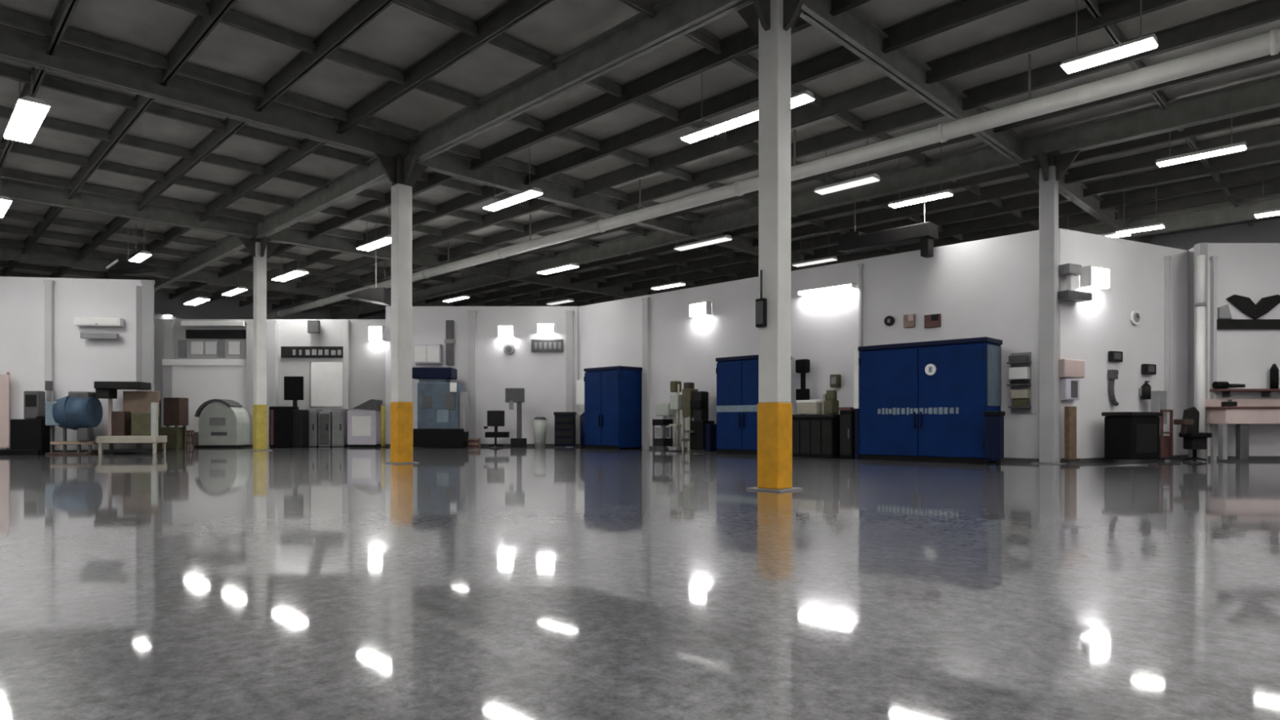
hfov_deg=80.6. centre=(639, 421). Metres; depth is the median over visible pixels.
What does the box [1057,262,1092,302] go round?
unit
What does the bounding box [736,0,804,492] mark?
steel column
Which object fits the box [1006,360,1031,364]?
shelf
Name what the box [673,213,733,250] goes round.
ceiling light
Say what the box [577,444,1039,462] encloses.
baseboard
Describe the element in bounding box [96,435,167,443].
countertop
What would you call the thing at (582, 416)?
tank
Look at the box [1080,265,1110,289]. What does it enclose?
wall light
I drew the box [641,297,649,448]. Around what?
trim
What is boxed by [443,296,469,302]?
diffuser
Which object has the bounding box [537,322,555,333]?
wall light
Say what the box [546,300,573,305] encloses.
diffuser
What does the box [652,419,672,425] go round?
tray
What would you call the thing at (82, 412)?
machine
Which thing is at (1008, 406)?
shelf
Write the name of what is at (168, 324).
trim
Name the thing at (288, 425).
station
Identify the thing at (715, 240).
diffuser
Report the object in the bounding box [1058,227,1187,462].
wall
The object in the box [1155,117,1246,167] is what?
ceiling light
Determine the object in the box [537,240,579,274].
ceiling light
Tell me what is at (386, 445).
baseboard
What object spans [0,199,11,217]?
diffuser
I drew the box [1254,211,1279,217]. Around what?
diffuser
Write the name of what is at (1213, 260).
trim
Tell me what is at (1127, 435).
cabinet
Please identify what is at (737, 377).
tall cabinet
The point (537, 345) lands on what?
wall sign
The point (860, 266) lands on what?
trim
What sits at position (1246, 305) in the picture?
shelf
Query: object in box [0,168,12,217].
ceiling light
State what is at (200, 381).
roller door
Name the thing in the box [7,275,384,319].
wall
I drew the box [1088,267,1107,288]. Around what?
diffuser
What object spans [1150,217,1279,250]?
wall
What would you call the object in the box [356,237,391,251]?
diffuser
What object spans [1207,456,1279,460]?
baseboard
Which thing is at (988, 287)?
wall
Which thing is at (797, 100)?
diffuser
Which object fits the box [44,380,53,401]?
post
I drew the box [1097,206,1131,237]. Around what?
ceiling light
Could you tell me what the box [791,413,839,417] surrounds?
countertop
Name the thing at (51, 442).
shelf
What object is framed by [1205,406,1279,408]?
countertop
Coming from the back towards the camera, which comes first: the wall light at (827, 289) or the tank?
the tank
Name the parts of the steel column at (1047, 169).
cap plate, plate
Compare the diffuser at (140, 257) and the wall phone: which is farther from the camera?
the diffuser at (140, 257)
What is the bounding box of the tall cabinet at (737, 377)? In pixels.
[715,355,791,454]
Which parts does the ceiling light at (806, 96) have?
suspension rod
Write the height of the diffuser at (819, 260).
0.035 m
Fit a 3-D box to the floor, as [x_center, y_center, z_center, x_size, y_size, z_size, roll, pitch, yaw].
[-6.364,1.300,21.920,72.000,0.200,58.000,0,0,45]
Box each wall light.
[368,325,384,341]
[497,324,515,337]
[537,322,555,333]
[688,301,711,317]
[797,282,857,296]
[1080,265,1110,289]
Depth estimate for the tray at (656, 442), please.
30.98 m
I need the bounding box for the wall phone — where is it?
[1141,364,1155,374]
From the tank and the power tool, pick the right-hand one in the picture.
the power tool
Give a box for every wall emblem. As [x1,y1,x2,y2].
[884,315,894,325]
[903,314,915,328]
[924,313,941,328]
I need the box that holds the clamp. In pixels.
[1221,399,1237,406]
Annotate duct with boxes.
[444,320,455,364]
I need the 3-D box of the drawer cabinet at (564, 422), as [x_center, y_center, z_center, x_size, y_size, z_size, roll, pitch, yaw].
[-3.506,0.352,35.391,1.002,1.596,0.800,0,0,0]
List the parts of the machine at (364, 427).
panel, lid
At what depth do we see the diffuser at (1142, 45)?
14.04 m
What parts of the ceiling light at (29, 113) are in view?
suspension rod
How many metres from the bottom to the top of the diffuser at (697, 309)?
0.480 m
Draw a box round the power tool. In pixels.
[1212,382,1245,388]
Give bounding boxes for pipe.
[266,28,1279,319]
[1195,254,1206,460]
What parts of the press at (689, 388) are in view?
leg, motor, leg, frame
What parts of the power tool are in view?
motor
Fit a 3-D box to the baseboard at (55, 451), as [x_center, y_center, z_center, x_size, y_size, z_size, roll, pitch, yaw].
[-24.936,1.140,28.195,11.833,0.120,0.029,0,0,-8]
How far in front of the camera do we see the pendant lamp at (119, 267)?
29.79 m
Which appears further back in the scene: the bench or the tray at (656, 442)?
the tray at (656, 442)
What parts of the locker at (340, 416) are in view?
door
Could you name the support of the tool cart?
on the floor
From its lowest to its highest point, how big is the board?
3.042 m
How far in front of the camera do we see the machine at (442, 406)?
34.74 m
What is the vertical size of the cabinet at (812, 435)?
1.442 m
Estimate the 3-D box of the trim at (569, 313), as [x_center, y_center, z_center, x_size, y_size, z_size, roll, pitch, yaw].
[-3.393,-2.080,36.423,0.407,6.560,0.160,0,0,0]
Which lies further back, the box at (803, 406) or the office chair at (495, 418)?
the office chair at (495, 418)
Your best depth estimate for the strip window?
36.40 m
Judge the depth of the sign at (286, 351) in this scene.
36.41 m
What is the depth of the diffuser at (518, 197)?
23.21 m
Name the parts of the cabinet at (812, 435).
door, door, door, door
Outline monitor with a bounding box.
[284,376,303,399]
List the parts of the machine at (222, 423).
vent panel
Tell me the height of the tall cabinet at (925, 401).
3.600 m
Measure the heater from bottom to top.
3.250 m
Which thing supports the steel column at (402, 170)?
on the floor
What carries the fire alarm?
attached to the wall at (1089, 330)
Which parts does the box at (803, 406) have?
lid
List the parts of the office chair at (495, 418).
backrest, seat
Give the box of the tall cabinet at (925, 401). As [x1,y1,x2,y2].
[853,337,1002,463]
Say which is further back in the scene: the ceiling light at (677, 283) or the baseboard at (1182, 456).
the ceiling light at (677, 283)
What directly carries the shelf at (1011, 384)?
attached to the wall rack at (1020, 371)
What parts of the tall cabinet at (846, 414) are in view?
door, handle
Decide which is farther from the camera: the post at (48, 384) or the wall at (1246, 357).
the post at (48, 384)
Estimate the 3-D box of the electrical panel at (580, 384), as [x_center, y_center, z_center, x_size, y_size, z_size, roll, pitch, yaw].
[-2.608,-1.360,35.811,0.753,1.209,0.520,0,0,45]
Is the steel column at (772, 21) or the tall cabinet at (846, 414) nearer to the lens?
the steel column at (772, 21)
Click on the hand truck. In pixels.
(1158, 398)
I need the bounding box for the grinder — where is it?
[822,389,839,413]
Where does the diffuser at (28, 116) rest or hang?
attached to the ceiling light at (29, 113)
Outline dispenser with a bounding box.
[1058,358,1084,399]
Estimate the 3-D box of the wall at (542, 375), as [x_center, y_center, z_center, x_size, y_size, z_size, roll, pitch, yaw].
[-13.393,-2.190,36.628,20.748,6.780,0.250,0,0,0]
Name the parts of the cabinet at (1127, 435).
lid, panel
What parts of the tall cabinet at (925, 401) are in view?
trim post, trim, door, handle, handle, door, panel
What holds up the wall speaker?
attached to the wall at (542, 375)
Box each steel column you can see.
[239,236,280,450]
[373,152,427,464]
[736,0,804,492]
[1018,150,1079,464]
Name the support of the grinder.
on the cabinet at (812, 435)
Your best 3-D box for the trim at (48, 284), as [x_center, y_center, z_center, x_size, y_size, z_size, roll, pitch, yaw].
[-22.296,-2.065,28.460,0.301,6.531,0.160,0,0,-8]
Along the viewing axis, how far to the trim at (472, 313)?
36.36 m
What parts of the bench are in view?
leg, leg, panel, panel, leg, leg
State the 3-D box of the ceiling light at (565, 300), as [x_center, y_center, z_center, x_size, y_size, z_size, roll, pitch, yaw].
[-4.591,-7.603,43.289,2.000,1.595,0.460,0,0,45]
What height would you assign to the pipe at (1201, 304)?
6.351 m
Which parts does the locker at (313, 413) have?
door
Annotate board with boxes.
[0,372,9,448]
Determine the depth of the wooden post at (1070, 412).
21.46 m
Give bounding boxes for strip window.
[177,320,246,357]
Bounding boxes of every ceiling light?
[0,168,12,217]
[3,66,50,143]
[128,221,151,262]
[184,282,210,305]
[221,274,247,296]
[271,245,308,281]
[356,206,391,251]
[442,272,469,302]
[482,146,543,211]
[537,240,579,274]
[546,276,573,305]
[651,281,685,289]
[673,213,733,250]
[680,72,815,142]
[791,231,837,266]
[813,138,880,195]
[888,146,953,208]
[1060,0,1158,73]
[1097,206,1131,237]
[1115,183,1164,235]
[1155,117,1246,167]
[1253,181,1279,217]
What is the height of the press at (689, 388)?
2.762 m
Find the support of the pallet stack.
on the floor
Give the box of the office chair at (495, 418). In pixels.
[484,410,509,447]
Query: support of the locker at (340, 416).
on the floor
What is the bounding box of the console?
[0,391,49,454]
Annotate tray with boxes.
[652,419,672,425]
[653,438,671,446]
[684,430,694,432]
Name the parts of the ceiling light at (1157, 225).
suspension rod, suspension rod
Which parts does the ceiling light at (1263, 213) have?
suspension rod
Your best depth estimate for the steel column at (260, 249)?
31.27 m
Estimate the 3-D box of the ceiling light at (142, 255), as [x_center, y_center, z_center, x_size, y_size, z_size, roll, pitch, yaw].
[-20.854,-7.603,31.464,2.000,1.595,0.460,0,0,45]
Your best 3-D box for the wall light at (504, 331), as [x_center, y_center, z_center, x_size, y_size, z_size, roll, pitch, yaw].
[-6.441,-4.357,36.321,0.770,0.550,0.340,0,0,0]
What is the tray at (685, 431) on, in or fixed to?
on the press at (703, 431)
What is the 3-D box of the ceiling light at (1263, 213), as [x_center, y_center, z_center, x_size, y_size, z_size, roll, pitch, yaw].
[20.964,-7.603,24.619,1.400,1.595,0.460,0,0,45]
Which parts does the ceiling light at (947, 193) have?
suspension rod, suspension rod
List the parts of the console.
tank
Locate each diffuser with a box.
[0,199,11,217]
[4,99,48,143]
[128,253,151,262]
[184,297,209,305]
[222,288,246,296]
[271,271,307,281]
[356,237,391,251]
[368,327,382,340]
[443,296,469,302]
[483,190,542,211]
[537,265,578,274]
[537,324,553,332]
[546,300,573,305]
[674,237,732,250]
[681,94,813,142]
[690,302,706,316]
[792,257,836,266]
[799,284,852,295]
[814,177,879,195]
[888,192,952,208]
[1062,38,1156,73]
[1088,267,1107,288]
[1106,233,1130,237]
[1116,225,1164,235]
[1156,145,1245,167]
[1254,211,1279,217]
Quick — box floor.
[0,446,1279,719]
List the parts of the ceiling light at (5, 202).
suspension rod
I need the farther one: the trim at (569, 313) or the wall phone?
the trim at (569, 313)
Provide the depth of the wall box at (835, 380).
26.41 m
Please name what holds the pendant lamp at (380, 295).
hanging from the ceiling
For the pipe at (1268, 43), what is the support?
hanging from the ceiling
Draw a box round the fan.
[655,403,673,450]
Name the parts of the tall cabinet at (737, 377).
door, handle, handle, door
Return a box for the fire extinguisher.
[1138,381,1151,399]
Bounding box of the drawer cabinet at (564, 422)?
[553,412,576,446]
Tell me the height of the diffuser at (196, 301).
0.035 m
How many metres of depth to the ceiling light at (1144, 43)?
14.02 m
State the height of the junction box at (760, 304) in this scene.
1.000 m
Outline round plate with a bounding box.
[502,342,514,354]
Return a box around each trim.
[43,280,54,402]
[141,280,155,453]
[163,320,174,426]
[245,320,279,446]
[342,320,349,410]
[467,310,476,438]
[565,310,573,412]
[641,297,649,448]
[857,263,863,346]
[1163,255,1171,435]
[1208,255,1217,460]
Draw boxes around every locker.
[305,408,321,446]
[318,411,332,446]
[332,408,348,446]
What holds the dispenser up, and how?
attached to the wall at (1089, 330)
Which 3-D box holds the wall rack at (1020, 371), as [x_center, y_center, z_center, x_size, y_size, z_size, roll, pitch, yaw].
[11.149,-1.146,22.174,0.596,1.778,0.350,0,0,45]
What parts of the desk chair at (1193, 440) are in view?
armrest, leg, backrest, seat, leg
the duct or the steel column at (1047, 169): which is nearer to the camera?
the steel column at (1047, 169)
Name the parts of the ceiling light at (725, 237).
suspension rod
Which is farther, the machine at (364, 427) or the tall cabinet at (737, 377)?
the machine at (364, 427)
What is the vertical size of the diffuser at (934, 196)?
0.035 m
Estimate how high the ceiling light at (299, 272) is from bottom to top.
1.595 m
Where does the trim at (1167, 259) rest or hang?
attached to the wall at (1089, 330)
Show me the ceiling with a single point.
(208, 124)
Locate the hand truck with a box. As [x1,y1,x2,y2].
[1151,391,1181,459]
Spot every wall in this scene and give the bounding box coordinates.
[0,276,142,449]
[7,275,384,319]
[136,285,142,453]
[154,306,577,444]
[577,230,1039,458]
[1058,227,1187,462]
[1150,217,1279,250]
[1187,242,1207,460]
[1194,243,1279,456]
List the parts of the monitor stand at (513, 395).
post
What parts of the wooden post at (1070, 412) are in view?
post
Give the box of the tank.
[580,412,584,447]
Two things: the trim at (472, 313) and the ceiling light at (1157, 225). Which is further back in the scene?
the trim at (472, 313)
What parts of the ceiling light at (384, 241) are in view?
suspension rod, suspension rod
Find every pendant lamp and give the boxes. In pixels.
[105,222,155,274]
[346,223,391,306]
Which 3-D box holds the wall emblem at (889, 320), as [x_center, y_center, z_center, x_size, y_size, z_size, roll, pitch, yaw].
[8.321,-3.362,25.183,0.340,0.335,0.095,0,0,45]
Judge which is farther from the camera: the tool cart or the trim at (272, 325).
the trim at (272, 325)
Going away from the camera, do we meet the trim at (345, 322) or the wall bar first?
the wall bar
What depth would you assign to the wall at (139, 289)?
28.93 m
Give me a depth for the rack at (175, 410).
32.91 m
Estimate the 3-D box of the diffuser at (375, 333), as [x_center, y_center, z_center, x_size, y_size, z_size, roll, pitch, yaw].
[-12.689,-4.207,36.246,0.593,0.630,0.130,0,0,0]
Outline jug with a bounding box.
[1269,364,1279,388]
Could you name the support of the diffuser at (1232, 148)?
attached to the ceiling light at (1241, 146)
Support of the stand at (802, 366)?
on the floor
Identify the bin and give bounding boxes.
[533,417,546,447]
[983,411,1004,465]
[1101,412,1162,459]
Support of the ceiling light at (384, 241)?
hanging from the ceiling
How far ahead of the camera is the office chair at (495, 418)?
35.49 m
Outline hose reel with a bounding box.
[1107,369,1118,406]
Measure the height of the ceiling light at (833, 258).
1.595 m
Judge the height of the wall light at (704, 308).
0.550 m
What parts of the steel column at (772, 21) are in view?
plate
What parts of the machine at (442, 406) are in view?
control panel, door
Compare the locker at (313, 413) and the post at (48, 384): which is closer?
the post at (48, 384)
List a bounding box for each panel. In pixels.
[309,361,342,407]
[576,379,584,405]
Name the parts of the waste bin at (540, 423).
lid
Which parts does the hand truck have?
frame, toe plate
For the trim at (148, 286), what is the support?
attached to the wall at (78, 362)
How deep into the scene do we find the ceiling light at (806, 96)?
17.25 m
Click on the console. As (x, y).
(30, 435)
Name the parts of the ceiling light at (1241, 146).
suspension rod, suspension rod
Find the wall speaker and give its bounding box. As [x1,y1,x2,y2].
[307,320,319,333]
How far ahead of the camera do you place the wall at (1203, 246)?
24.23 m
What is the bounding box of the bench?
[93,381,167,453]
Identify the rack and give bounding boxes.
[157,397,188,448]
[1006,351,1031,413]
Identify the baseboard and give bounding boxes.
[53,449,136,453]
[385,444,577,446]
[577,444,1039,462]
[1059,454,1188,462]
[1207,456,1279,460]
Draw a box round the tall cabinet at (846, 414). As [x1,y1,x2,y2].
[838,407,854,458]
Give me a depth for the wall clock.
23.22 m
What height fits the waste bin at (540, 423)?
1.426 m
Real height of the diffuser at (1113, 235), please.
0.035 m
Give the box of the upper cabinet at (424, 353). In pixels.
[413,343,442,364]
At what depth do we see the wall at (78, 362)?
28.66 m
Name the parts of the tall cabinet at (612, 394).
door, door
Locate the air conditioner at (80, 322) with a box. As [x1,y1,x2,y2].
[73,317,124,326]
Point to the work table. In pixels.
(1246, 411)
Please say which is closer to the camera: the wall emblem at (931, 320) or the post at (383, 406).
the wall emblem at (931, 320)
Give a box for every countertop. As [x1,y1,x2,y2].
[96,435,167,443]
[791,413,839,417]
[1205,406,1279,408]
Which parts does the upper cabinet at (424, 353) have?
door, door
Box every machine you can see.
[44,391,102,454]
[194,399,253,447]
[347,399,382,447]
[412,367,469,447]
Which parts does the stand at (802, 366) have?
post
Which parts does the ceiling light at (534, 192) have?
suspension rod, suspension rod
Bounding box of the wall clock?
[1129,310,1141,324]
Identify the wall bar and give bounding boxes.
[80,332,119,338]
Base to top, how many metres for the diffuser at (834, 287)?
0.100 m
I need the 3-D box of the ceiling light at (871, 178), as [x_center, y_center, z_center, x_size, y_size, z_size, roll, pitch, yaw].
[5.982,-7.603,21.865,1.900,1.595,0.460,0,0,45]
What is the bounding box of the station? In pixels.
[269,376,308,447]
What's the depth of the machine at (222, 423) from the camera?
34.89 m
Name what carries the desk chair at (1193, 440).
on the floor
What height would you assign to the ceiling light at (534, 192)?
1.595 m
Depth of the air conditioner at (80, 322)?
28.50 m
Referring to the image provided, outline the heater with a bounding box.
[837,153,938,257]
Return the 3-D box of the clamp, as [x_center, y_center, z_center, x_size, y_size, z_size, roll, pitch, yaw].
[17.914,-0.571,22.938,0.314,0.213,0.250,0,0,0]
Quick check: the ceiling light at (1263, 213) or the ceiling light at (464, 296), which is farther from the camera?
the ceiling light at (464, 296)
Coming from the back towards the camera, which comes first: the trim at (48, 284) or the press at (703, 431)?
the press at (703, 431)
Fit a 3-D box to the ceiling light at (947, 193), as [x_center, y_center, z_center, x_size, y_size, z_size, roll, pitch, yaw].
[8.643,-7.603,23.286,1.900,1.595,0.400,0,0,45]
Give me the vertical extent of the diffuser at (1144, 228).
0.035 m
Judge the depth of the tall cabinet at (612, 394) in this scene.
33.07 m
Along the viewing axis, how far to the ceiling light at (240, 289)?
39.56 m
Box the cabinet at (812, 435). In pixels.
[791,413,839,457]
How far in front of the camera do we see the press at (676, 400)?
30.64 m
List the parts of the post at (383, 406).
post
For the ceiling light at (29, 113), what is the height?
1.595 m
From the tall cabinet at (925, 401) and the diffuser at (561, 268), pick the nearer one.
the tall cabinet at (925, 401)
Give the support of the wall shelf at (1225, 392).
attached to the wall at (1246, 357)
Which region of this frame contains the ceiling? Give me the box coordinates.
[0,0,1279,319]
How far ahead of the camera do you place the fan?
31.76 m
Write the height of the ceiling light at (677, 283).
1.595 m
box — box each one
[755,270,766,327]
[796,400,822,413]
[830,373,840,387]
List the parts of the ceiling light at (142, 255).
suspension rod, suspension rod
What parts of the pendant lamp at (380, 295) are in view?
casing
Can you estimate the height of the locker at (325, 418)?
1.693 m
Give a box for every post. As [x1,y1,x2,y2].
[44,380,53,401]
[377,403,387,447]
[1060,406,1079,462]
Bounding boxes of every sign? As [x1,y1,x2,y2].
[280,346,342,357]
[531,339,563,351]
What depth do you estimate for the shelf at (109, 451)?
27.97 m
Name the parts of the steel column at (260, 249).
plate, cap plate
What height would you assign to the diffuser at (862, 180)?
0.035 m
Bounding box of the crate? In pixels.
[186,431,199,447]
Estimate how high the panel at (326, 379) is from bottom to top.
2.202 m
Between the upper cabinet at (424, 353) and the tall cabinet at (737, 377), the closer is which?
the tall cabinet at (737, 377)
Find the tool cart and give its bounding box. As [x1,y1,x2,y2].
[652,419,672,450]
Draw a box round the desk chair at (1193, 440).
[1173,407,1212,461]
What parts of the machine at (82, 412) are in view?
leg, leg, leg, motor, leg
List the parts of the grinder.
lamp arm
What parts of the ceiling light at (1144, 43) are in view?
suspension rod, suspension rod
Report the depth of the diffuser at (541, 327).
36.18 m
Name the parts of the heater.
casing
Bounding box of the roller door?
[161,359,246,431]
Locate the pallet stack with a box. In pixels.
[467,438,480,447]
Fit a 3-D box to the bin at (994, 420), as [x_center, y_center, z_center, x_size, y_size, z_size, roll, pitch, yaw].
[9.799,0.456,20.851,0.424,1.483,0.430,0,0,45]
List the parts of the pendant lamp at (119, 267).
casing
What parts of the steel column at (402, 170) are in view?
plate, cap plate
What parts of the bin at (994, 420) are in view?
lid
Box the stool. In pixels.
[186,430,194,448]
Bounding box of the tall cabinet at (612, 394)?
[583,365,642,449]
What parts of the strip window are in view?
pane, pane, pane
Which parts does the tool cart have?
leg, leg, leg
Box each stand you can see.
[505,387,526,447]
[795,359,809,414]
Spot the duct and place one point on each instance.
(449, 341)
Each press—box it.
[668,381,685,450]
[681,382,697,451]
[684,391,716,451]
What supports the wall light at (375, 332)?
attached to the wall at (542, 375)
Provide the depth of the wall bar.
28.50 m
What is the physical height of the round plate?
0.540 m
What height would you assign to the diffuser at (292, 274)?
0.035 m
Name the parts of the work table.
leg, leg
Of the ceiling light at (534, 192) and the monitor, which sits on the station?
the monitor
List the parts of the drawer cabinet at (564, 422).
drawer, drawer, drawer, drawer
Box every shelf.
[49,440,98,444]
[103,448,163,453]
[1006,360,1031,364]
[1006,383,1031,386]
[1008,406,1031,408]
[1209,388,1279,397]
[1217,294,1279,328]
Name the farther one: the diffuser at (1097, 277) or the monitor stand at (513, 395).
the monitor stand at (513, 395)
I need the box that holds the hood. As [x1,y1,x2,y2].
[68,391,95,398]
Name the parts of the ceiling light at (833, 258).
suspension rod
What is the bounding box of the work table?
[1205,399,1279,459]
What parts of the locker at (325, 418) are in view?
door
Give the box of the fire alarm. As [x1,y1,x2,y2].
[1108,351,1122,362]

